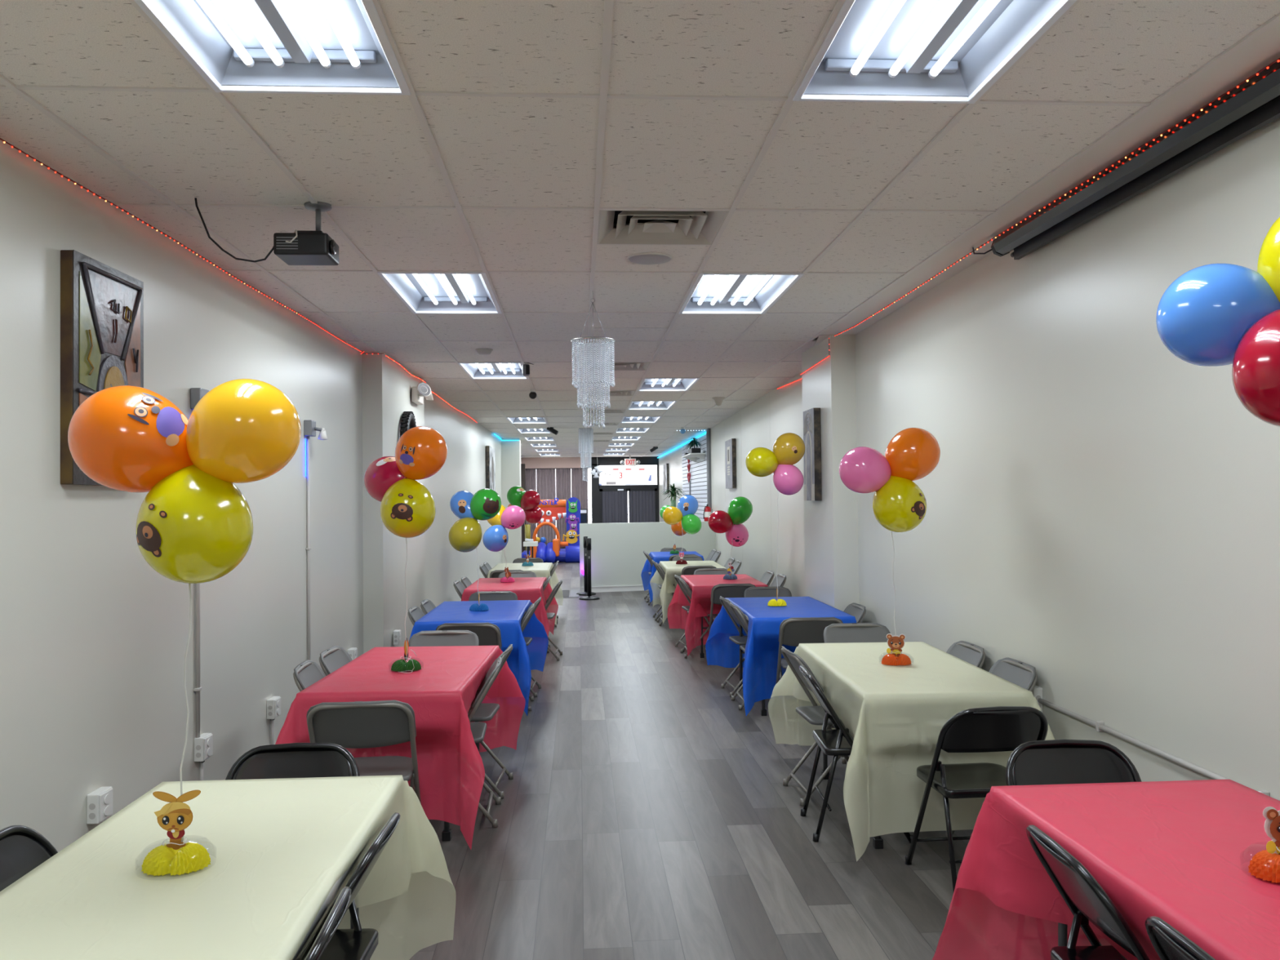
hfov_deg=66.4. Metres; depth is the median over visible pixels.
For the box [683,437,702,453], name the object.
potted plant
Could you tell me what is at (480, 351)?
smoke detector
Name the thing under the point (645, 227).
ceiling vent
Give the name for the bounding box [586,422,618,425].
ceiling vent
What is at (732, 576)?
centrepiece
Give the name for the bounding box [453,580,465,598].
folding chair
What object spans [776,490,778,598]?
ribbon
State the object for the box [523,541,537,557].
stand
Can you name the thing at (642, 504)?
door curtain
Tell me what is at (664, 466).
print
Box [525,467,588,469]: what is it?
curtain rod
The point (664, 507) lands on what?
balloon
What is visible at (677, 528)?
balloon
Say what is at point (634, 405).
ceiling light
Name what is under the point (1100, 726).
conduit
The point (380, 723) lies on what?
folding chair
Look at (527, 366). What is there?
grille
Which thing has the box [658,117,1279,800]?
wall
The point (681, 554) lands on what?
centrepiece
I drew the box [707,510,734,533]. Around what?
balloon
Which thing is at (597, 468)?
lantern
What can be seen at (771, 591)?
folding chair
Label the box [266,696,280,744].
outlet box
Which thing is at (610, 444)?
ceiling light
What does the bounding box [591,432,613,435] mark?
ceiling vent
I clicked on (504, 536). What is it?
picture
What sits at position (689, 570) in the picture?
folding chair
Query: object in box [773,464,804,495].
balloon
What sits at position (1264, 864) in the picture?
centrepiece
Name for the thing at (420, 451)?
balloon
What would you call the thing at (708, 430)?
trim
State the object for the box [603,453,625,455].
ceiling light
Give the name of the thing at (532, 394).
security camera
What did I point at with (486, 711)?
folding chair
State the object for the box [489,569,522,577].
folding chair
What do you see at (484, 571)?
folding chair
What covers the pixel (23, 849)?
folding chair
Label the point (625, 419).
ceiling light
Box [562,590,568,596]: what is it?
floor mat
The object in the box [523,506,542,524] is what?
balloon
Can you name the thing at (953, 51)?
ceiling light
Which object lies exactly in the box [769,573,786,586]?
folding chair
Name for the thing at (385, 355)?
string
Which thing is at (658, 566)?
folding chair
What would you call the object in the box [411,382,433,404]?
emergency light
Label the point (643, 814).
floor
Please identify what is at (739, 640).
folding chair
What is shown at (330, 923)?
folding chair
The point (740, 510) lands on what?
balloon
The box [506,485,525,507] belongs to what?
balloon
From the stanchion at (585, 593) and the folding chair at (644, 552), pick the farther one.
the stanchion at (585, 593)
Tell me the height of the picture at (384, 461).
0.049 m
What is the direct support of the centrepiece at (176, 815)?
on the tablecloth at (277, 849)
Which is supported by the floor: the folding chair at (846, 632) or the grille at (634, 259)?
the folding chair at (846, 632)
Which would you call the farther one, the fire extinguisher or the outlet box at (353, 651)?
the fire extinguisher
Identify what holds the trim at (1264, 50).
attached to the wall at (1102, 517)
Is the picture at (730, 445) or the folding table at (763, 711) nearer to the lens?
the folding table at (763, 711)
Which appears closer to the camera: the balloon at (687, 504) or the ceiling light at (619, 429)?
the balloon at (687, 504)
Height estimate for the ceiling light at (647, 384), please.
0.097 m
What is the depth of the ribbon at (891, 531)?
5.08 m
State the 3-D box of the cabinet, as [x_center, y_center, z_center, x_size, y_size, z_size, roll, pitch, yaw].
[-1.588,1.487,27.476,0.220,1.360,0.408,-1,-1,-4]
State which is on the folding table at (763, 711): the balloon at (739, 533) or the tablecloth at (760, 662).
the tablecloth at (760, 662)
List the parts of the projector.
ceiling plate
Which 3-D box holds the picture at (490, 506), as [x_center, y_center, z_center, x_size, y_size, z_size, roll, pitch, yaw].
[-1.177,0.216,7.703,0.136,0.153,0.055,0,-1,-36]
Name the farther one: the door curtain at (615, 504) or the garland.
the door curtain at (615, 504)
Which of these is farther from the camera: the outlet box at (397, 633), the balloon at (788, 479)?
the outlet box at (397, 633)
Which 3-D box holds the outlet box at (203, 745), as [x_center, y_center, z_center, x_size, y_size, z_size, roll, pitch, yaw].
[-2.244,1.529,5.040,0.058,0.425,0.118,-1,-1,-2]
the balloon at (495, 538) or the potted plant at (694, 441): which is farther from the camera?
the potted plant at (694, 441)
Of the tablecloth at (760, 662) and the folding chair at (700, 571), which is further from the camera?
the folding chair at (700, 571)
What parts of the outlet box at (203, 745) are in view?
plate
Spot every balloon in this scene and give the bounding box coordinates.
[67,385,193,492]
[135,464,253,583]
[186,378,301,483]
[364,456,406,502]
[380,478,435,537]
[395,426,447,479]
[448,517,482,551]
[449,490,477,520]
[470,488,501,520]
[482,524,508,551]
[487,504,505,525]
[501,505,525,528]
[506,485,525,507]
[520,489,540,511]
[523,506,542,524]
[659,505,670,518]
[662,506,683,524]
[671,520,686,536]
[676,494,698,517]
[680,514,702,533]
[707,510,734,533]
[725,523,748,546]
[727,496,752,524]
[745,447,778,476]
[772,432,804,464]
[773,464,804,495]
[839,446,891,493]
[872,475,926,532]
[884,427,940,480]
[1155,263,1279,366]
[1231,309,1279,426]
[1257,217,1279,302]
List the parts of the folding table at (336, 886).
leg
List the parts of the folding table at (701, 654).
leg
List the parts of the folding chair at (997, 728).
leg, seat, backrest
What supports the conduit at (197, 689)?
attached to the wall at (94, 638)
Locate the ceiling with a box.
[0,0,1279,457]
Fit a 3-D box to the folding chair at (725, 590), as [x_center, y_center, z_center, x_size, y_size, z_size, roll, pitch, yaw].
[0.910,1.405,9.727,0.445,0.788,0.490,-1,-1,-4]
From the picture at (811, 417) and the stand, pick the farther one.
the stand
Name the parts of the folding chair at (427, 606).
frame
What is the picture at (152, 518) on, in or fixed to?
attached to the balloon at (193, 526)
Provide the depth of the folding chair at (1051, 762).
3.33 m
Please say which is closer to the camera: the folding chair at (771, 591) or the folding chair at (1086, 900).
the folding chair at (1086, 900)
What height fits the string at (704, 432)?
0.030 m
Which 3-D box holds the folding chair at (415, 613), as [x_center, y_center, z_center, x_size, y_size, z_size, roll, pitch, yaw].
[-1.548,1.391,7.653,0.490,0.788,0.445,-1,-1,-4]
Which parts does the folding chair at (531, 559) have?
frame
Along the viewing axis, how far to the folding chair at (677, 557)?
14.21 m
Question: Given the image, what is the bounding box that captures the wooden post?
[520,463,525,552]
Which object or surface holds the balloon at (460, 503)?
attached to the balloon at (465, 535)
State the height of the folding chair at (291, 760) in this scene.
0.781 m
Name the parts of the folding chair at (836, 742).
backrest, leg, leg, seat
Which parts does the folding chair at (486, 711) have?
seat, leg, leg, frame, backrest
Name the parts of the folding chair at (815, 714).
backrest, leg, seat, leg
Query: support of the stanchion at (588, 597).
on the floor
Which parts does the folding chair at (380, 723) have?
backrest, seat, leg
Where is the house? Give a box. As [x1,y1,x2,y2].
[521,497,580,563]
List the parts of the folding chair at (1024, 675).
backrest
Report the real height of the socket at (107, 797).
0.038 m
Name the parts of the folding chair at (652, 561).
frame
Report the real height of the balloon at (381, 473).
0.249 m
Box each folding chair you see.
[0,825,57,891]
[225,742,359,779]
[293,659,325,691]
[296,812,400,959]
[299,886,351,959]
[306,699,421,804]
[319,645,352,675]
[407,605,425,625]
[408,630,479,646]
[420,599,435,614]
[435,622,502,649]
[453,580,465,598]
[460,576,471,588]
[467,657,502,827]
[468,591,517,600]
[470,644,513,799]
[479,564,488,577]
[483,561,492,571]
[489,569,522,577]
[497,570,536,577]
[512,557,543,563]
[520,603,534,711]
[521,596,541,697]
[542,576,551,653]
[544,579,562,661]
[550,563,557,626]
[643,550,652,601]
[645,552,653,604]
[651,560,664,620]
[655,562,665,626]
[660,547,686,551]
[668,554,697,560]
[672,555,702,560]
[674,574,690,651]
[679,577,717,657]
[681,565,715,574]
[693,568,728,574]
[705,549,716,560]
[708,583,755,634]
[710,551,720,562]
[719,595,747,697]
[724,557,734,568]
[729,602,748,710]
[731,560,742,574]
[743,586,791,597]
[759,570,774,586]
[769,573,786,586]
[775,617,843,684]
[781,646,848,806]
[799,665,913,843]
[823,622,890,764]
[844,602,866,622]
[905,706,1048,892]
[945,657,1037,837]
[946,640,985,668]
[1005,738,1142,786]
[1025,824,1150,959]
[1145,915,1215,959]
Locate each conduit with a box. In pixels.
[193,583,201,737]
[305,435,311,660]
[1031,684,1269,795]
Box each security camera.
[528,388,537,399]
[546,426,558,435]
[649,446,657,452]
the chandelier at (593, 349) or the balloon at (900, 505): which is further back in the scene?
the chandelier at (593, 349)
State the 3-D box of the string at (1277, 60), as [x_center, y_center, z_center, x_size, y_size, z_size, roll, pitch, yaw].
[1.780,-1.206,4.572,0.046,0.010,6.464,-1,-1,-4]
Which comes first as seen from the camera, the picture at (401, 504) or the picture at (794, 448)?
the picture at (401, 504)
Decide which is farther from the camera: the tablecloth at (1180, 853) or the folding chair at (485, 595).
the folding chair at (485, 595)
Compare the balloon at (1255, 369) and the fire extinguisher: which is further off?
the fire extinguisher
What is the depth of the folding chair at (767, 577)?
11.05 m
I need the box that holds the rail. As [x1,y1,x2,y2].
[688,480,690,494]
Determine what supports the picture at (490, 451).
attached to the wall at (94, 638)
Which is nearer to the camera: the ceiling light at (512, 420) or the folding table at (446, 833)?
the folding table at (446, 833)
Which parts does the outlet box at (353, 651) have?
plate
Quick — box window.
[599,465,657,484]
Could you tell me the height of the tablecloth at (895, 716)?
0.679 m
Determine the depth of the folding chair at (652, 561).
13.16 m
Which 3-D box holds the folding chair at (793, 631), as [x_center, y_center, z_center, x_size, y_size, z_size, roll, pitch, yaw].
[1.199,1.349,7.000,0.445,0.788,0.490,-1,-1,-1]
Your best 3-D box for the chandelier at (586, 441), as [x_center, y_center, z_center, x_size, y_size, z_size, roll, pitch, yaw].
[-0.947,-0.464,17.188,0.279,0.990,0.282,-1,-1,-4]
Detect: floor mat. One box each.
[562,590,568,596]
[569,590,578,596]
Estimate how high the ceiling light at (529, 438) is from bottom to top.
0.097 m
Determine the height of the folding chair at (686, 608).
0.788 m
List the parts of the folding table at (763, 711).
leg, leg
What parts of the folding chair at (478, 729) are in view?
seat, frame, leg, backrest, leg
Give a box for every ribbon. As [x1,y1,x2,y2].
[179,583,191,848]
[400,649,417,673]
[404,537,408,662]
[475,547,479,602]
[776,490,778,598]
[890,530,896,636]
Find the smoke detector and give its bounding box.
[475,348,493,355]
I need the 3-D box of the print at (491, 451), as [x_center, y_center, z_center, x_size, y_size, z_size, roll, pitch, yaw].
[-2.726,-0.192,18.073,0.002,0.820,1.160,-1,-1,-4]
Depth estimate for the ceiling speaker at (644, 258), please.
5.25 m
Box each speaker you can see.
[522,362,533,376]
[626,252,671,265]
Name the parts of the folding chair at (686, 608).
leg, backrest, frame, seat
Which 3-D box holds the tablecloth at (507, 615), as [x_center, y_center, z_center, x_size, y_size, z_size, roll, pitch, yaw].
[-1.268,1.377,7.839,1.015,0.685,1.812,-1,-1,-4]
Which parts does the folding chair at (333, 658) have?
frame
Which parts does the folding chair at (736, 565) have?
frame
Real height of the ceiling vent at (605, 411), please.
0.126 m
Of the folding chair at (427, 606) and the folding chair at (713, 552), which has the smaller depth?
the folding chair at (427, 606)
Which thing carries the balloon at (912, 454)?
attached to the balloon at (900, 505)
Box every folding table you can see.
[292,844,366,959]
[441,742,479,841]
[688,584,707,657]
[738,613,766,715]
[821,724,883,848]
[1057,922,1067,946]
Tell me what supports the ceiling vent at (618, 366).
in the ceiling
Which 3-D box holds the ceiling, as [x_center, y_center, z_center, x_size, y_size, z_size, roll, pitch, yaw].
[-0.646,-1.043,12.961,5.040,0.008,34.295,-1,-1,-4]
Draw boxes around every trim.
[0,0,1279,457]
[595,21,1279,363]
[706,428,711,508]
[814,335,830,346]
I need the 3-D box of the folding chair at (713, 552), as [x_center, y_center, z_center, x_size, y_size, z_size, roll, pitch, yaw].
[0.985,1.522,15.814,0.490,0.788,0.445,-1,-1,-4]
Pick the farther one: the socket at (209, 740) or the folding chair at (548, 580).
the folding chair at (548, 580)
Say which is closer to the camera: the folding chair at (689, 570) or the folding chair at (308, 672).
the folding chair at (308, 672)
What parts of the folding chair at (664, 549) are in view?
frame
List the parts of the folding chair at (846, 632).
backrest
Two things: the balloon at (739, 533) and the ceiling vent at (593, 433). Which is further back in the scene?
the ceiling vent at (593, 433)
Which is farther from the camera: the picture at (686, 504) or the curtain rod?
the curtain rod
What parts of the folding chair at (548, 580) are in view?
frame, backrest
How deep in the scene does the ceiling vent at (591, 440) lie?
21.87 m
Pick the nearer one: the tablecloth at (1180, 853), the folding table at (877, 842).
the tablecloth at (1180, 853)
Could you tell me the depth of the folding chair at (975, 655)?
5.46 m
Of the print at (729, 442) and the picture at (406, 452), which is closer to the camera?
the picture at (406, 452)
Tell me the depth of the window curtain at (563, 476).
29.81 m
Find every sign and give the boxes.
[599,468,651,484]
[620,454,639,466]
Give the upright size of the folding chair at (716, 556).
0.788 m
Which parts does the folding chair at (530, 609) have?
frame, backrest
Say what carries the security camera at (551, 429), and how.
attached to the ceiling
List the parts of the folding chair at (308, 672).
frame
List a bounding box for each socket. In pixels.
[103,794,111,804]
[103,805,111,815]
[207,738,212,746]
[207,747,212,755]
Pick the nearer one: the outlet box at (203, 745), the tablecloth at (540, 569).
the outlet box at (203, 745)
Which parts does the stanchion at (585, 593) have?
post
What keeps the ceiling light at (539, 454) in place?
attached to the ceiling
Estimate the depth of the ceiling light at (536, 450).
26.18 m
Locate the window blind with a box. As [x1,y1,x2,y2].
[681,435,706,521]
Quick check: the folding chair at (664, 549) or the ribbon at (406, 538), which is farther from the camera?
the folding chair at (664, 549)
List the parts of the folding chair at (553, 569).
frame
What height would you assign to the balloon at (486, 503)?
0.261 m
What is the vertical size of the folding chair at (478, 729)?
0.788 m
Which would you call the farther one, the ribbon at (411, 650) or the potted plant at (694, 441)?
the potted plant at (694, 441)
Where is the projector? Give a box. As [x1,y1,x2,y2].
[273,201,338,265]
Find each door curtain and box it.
[602,491,627,523]
[629,490,655,522]
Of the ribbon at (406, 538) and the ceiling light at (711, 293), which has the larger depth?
the ceiling light at (711, 293)
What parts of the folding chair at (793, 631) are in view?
leg, seat, backrest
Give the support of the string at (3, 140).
attached to the wall at (94, 638)
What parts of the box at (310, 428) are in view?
arm, bulb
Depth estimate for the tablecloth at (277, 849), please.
2.40 m
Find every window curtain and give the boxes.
[525,469,536,538]
[536,468,555,546]
[555,468,571,548]
[571,468,588,523]
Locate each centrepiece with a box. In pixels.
[141,790,210,875]
[391,637,421,671]
[469,593,488,610]
[500,567,515,582]
[521,554,533,565]
[670,543,679,553]
[675,551,687,564]
[723,562,737,579]
[767,588,786,606]
[881,633,911,665]
[1248,806,1279,883]
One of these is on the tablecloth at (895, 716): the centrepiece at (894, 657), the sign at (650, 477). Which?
the centrepiece at (894, 657)
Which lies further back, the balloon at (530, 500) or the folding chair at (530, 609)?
the balloon at (530, 500)
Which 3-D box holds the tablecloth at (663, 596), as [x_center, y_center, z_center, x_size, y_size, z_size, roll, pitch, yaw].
[0.665,1.457,13.010,0.959,0.688,1.766,-1,-1,-4]
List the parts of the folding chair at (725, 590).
backrest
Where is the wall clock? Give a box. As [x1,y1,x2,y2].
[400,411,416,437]
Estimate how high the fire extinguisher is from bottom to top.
0.330 m
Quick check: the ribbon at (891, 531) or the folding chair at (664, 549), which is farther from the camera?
the folding chair at (664, 549)
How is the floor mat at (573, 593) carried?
on the floor
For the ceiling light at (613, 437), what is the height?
0.097 m
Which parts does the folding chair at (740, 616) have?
leg, frame, backrest, seat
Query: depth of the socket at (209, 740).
5.04 m
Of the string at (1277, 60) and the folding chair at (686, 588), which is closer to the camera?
the string at (1277, 60)
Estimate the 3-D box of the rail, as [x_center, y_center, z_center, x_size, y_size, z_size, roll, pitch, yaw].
[1.094,0.570,21.342,0.025,1.100,0.080,-1,-1,-4]
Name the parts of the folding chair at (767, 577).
frame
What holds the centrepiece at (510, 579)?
on the tablecloth at (531, 588)
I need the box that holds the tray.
[523,541,537,546]
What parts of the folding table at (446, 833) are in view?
leg, leg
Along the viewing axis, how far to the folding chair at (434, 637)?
6.26 m
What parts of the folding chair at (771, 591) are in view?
frame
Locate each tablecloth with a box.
[0,774,456,959]
[275,645,525,848]
[408,600,548,715]
[461,577,558,636]
[487,562,563,625]
[640,551,704,601]
[649,560,725,623]
[666,573,768,656]
[705,596,856,715]
[768,641,1054,862]
[932,779,1279,959]
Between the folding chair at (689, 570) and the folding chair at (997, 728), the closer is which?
the folding chair at (997, 728)
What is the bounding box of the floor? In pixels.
[409,562,973,959]
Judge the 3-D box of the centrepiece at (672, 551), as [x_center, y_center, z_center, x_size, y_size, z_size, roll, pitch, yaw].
[0.547,1.084,15.450,0.155,0.154,0.119,-1,-1,-4]
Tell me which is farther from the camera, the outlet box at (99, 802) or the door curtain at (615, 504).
the door curtain at (615, 504)
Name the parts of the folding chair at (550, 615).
seat, leg, frame, leg, backrest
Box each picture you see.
[127,392,187,446]
[136,503,167,557]
[376,457,395,466]
[390,493,413,521]
[399,444,415,466]
[457,499,466,513]
[481,497,498,515]
[485,445,495,491]
[502,534,506,542]
[662,463,669,493]
[683,502,688,511]
[724,438,736,488]
[791,445,797,453]
[803,408,822,500]
[911,493,926,519]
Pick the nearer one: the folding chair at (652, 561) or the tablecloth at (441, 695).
the tablecloth at (441, 695)
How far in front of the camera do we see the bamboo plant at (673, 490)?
20.03 m
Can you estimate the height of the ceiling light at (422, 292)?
0.097 m
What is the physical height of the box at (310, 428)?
0.395 m
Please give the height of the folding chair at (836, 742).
0.781 m
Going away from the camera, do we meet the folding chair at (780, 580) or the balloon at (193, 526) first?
the balloon at (193, 526)
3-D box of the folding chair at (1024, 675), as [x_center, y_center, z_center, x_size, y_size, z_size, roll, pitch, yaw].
[1.666,1.303,4.848,0.490,0.788,0.445,-1,-1,-4]
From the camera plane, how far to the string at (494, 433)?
20.43 m
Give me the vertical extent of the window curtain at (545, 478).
2.440 m
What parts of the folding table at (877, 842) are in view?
leg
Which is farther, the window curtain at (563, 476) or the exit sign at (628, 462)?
the window curtain at (563, 476)
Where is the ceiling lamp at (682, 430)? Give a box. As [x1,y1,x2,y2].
[680,426,685,434]
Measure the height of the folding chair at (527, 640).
0.788 m
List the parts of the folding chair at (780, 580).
frame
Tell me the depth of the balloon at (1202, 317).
2.28 m
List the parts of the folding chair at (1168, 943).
backrest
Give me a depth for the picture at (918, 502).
4.98 m
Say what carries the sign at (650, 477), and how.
attached to the wall at (544, 462)
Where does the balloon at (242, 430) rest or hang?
attached to the ribbon at (189, 585)
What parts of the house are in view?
corner post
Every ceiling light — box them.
[133,0,411,95]
[377,271,502,313]
[457,362,528,378]
[506,417,547,423]
[515,428,551,433]
[524,436,555,440]
[529,444,556,447]
[534,448,559,452]
[538,453,560,455]
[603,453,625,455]
[604,448,629,451]
[607,443,635,446]
[611,436,641,439]
[615,427,650,432]
[620,416,662,422]
[626,400,677,409]
[637,377,700,391]
[678,273,804,314]
[792,0,1076,103]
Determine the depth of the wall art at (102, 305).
3.94 m
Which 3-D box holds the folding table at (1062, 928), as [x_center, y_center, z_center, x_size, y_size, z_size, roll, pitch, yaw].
[1.477,1.276,2.221,0.730,0.742,1.460,-1,-1,-4]
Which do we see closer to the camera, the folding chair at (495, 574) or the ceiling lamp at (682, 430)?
the folding chair at (495, 574)
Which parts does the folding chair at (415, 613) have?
frame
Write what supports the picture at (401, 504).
attached to the balloon at (407, 508)
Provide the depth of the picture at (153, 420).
2.28 m
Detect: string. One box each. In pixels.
[0,137,378,354]
[385,355,477,422]
[493,433,519,440]
[657,431,706,457]
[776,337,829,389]
[833,57,1279,336]
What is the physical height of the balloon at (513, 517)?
0.253 m
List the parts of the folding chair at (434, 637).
frame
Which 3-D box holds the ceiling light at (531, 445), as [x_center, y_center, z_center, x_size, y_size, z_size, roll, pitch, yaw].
[-2.276,-0.865,23.180,0.606,0.097,1.212,-1,-1,-4]
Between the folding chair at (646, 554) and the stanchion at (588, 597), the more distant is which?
the stanchion at (588, 597)
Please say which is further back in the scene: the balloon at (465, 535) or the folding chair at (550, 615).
the folding chair at (550, 615)
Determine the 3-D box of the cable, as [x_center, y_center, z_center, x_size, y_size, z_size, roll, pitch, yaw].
[-1.729,-1.070,4.212,0.345,0.264,0.031,0,-1,-18]
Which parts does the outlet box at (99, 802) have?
plate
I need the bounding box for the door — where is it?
[599,488,657,523]
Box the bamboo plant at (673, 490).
[661,483,685,507]
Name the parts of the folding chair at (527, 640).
seat, frame, backrest, leg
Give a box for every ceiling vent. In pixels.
[586,391,635,395]
[586,409,626,413]
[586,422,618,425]
[588,362,650,370]
[589,440,609,441]
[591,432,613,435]
[596,209,728,244]
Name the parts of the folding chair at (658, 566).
frame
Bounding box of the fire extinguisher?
[703,504,712,521]
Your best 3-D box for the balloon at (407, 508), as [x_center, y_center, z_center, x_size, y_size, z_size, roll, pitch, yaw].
[-1.193,0.134,5.033,0.277,0.326,0.280,-1,-1,-4]
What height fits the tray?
0.100 m
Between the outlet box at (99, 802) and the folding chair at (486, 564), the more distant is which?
the folding chair at (486, 564)
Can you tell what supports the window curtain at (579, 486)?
hanging from the curtain rod
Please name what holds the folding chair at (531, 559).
on the floor
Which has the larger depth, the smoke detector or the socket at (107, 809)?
the smoke detector
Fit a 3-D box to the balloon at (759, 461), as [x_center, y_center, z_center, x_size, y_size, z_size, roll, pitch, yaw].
[0.977,-0.144,7.880,0.250,0.240,0.248,-2,-1,40]
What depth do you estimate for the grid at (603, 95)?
3.86 m
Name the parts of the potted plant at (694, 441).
planter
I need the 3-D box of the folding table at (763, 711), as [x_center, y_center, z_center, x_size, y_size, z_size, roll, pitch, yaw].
[1.158,1.388,7.841,0.730,0.742,1.480,-1,-1,-3]
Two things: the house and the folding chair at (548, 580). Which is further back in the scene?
the house
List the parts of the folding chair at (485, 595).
frame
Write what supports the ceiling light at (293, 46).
attached to the ceiling
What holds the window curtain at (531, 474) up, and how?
hanging from the curtain rod
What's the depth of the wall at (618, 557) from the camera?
17.23 m
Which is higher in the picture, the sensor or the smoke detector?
the smoke detector
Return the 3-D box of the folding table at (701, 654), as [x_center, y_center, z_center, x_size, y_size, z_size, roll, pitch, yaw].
[0.875,1.442,10.468,0.730,0.742,1.400,-1,-1,-3]
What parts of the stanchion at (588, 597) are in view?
post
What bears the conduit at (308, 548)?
attached to the wall at (94, 638)
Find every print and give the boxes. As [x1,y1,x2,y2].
[488,445,495,491]
[662,463,666,493]
[724,438,732,488]
[803,408,814,484]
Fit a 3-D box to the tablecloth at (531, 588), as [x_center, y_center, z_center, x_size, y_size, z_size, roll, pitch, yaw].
[-1.371,1.429,10.359,0.979,0.694,1.665,-1,-1,-4]
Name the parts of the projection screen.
cord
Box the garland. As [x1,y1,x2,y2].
[687,458,690,482]
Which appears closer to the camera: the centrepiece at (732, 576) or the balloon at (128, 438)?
the balloon at (128, 438)
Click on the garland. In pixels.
(688, 460)
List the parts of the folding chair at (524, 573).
frame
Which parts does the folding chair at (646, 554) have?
frame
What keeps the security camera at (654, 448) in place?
attached to the ceiling
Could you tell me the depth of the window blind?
19.99 m
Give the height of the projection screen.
0.138 m
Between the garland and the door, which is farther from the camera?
the door
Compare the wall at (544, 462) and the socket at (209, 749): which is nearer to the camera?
the socket at (209, 749)
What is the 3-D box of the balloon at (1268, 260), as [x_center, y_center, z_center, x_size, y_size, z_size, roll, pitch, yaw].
[1.570,-0.505,2.262,0.252,0.295,0.236,-1,-1,-4]
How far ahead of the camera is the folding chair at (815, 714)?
5.37 m
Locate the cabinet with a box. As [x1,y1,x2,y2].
[580,508,586,523]
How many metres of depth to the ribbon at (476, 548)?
7.77 m
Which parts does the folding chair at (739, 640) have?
backrest, frame, leg, leg, seat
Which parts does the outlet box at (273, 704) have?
plate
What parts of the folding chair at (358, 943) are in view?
seat, leg, frame, backrest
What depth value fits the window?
30.09 m
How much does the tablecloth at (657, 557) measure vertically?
0.689 m
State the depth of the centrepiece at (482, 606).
7.73 m
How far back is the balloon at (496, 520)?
10.38 m
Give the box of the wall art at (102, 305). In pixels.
[60,249,143,485]
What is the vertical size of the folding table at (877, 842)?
0.742 m
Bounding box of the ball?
[540,537,546,542]
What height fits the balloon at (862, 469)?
0.243 m
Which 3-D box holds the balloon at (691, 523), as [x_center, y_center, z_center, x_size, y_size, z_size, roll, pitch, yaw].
[0.684,0.586,13.008,0.273,0.269,0.260,-1,-1,-4]
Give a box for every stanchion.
[576,536,595,595]
[578,537,599,599]
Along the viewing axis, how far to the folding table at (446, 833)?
4.67 m
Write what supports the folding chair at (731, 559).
on the floor
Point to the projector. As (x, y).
(299, 247)
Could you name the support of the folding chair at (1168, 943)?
on the floor
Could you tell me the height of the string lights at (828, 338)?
0.170 m
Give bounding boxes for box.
[86,786,112,824]
[190,387,208,409]
[194,733,213,780]
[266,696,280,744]
[303,419,328,476]
[347,647,357,660]
[393,629,401,644]
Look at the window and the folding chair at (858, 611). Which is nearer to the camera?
the folding chair at (858, 611)
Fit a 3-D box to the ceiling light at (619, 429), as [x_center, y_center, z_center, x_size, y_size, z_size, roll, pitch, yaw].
[-0.147,-0.980,18.424,0.606,0.097,1.212,-1,-1,-4]
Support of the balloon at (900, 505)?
attached to the ribbon at (891, 531)
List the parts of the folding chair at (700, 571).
frame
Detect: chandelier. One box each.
[570,298,615,428]
[578,427,593,481]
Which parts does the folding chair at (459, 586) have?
frame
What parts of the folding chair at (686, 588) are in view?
backrest, frame, leg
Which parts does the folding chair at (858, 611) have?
frame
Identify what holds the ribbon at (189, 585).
attached to the centrepiece at (176, 815)
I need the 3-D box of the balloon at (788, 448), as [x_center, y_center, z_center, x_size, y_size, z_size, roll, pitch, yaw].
[1.201,-0.241,7.895,0.262,0.280,0.255,-1,-1,-4]
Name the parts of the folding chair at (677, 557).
frame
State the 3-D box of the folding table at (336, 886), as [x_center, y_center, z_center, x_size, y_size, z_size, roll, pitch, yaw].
[-1.081,1.306,2.352,0.730,0.742,1.480,-1,-1,-4]
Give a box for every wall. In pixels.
[0,136,521,852]
[520,456,659,523]
[579,521,715,592]
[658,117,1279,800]
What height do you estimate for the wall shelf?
0.125 m
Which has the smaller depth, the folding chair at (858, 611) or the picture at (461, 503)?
the folding chair at (858, 611)
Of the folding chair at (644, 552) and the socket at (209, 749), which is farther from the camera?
the folding chair at (644, 552)
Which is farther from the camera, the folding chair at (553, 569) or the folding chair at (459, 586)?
the folding chair at (553, 569)
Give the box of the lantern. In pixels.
[590,446,602,478]
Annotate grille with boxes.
[525,364,529,374]
[628,254,670,264]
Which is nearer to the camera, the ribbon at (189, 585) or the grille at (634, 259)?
the ribbon at (189, 585)
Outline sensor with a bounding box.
[711,396,724,405]
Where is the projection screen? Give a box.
[972,60,1279,259]
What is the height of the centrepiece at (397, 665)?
0.164 m
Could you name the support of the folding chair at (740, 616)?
on the floor
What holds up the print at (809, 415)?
attached to the picture at (811, 417)
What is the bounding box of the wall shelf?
[681,453,706,462]
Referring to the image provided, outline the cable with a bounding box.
[194,197,273,262]
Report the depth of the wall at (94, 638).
4.69 m
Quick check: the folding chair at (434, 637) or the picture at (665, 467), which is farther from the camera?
the picture at (665, 467)
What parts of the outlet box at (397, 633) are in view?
plate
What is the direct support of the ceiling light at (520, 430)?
attached to the ceiling
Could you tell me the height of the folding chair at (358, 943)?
0.781 m
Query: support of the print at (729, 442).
attached to the picture at (730, 445)

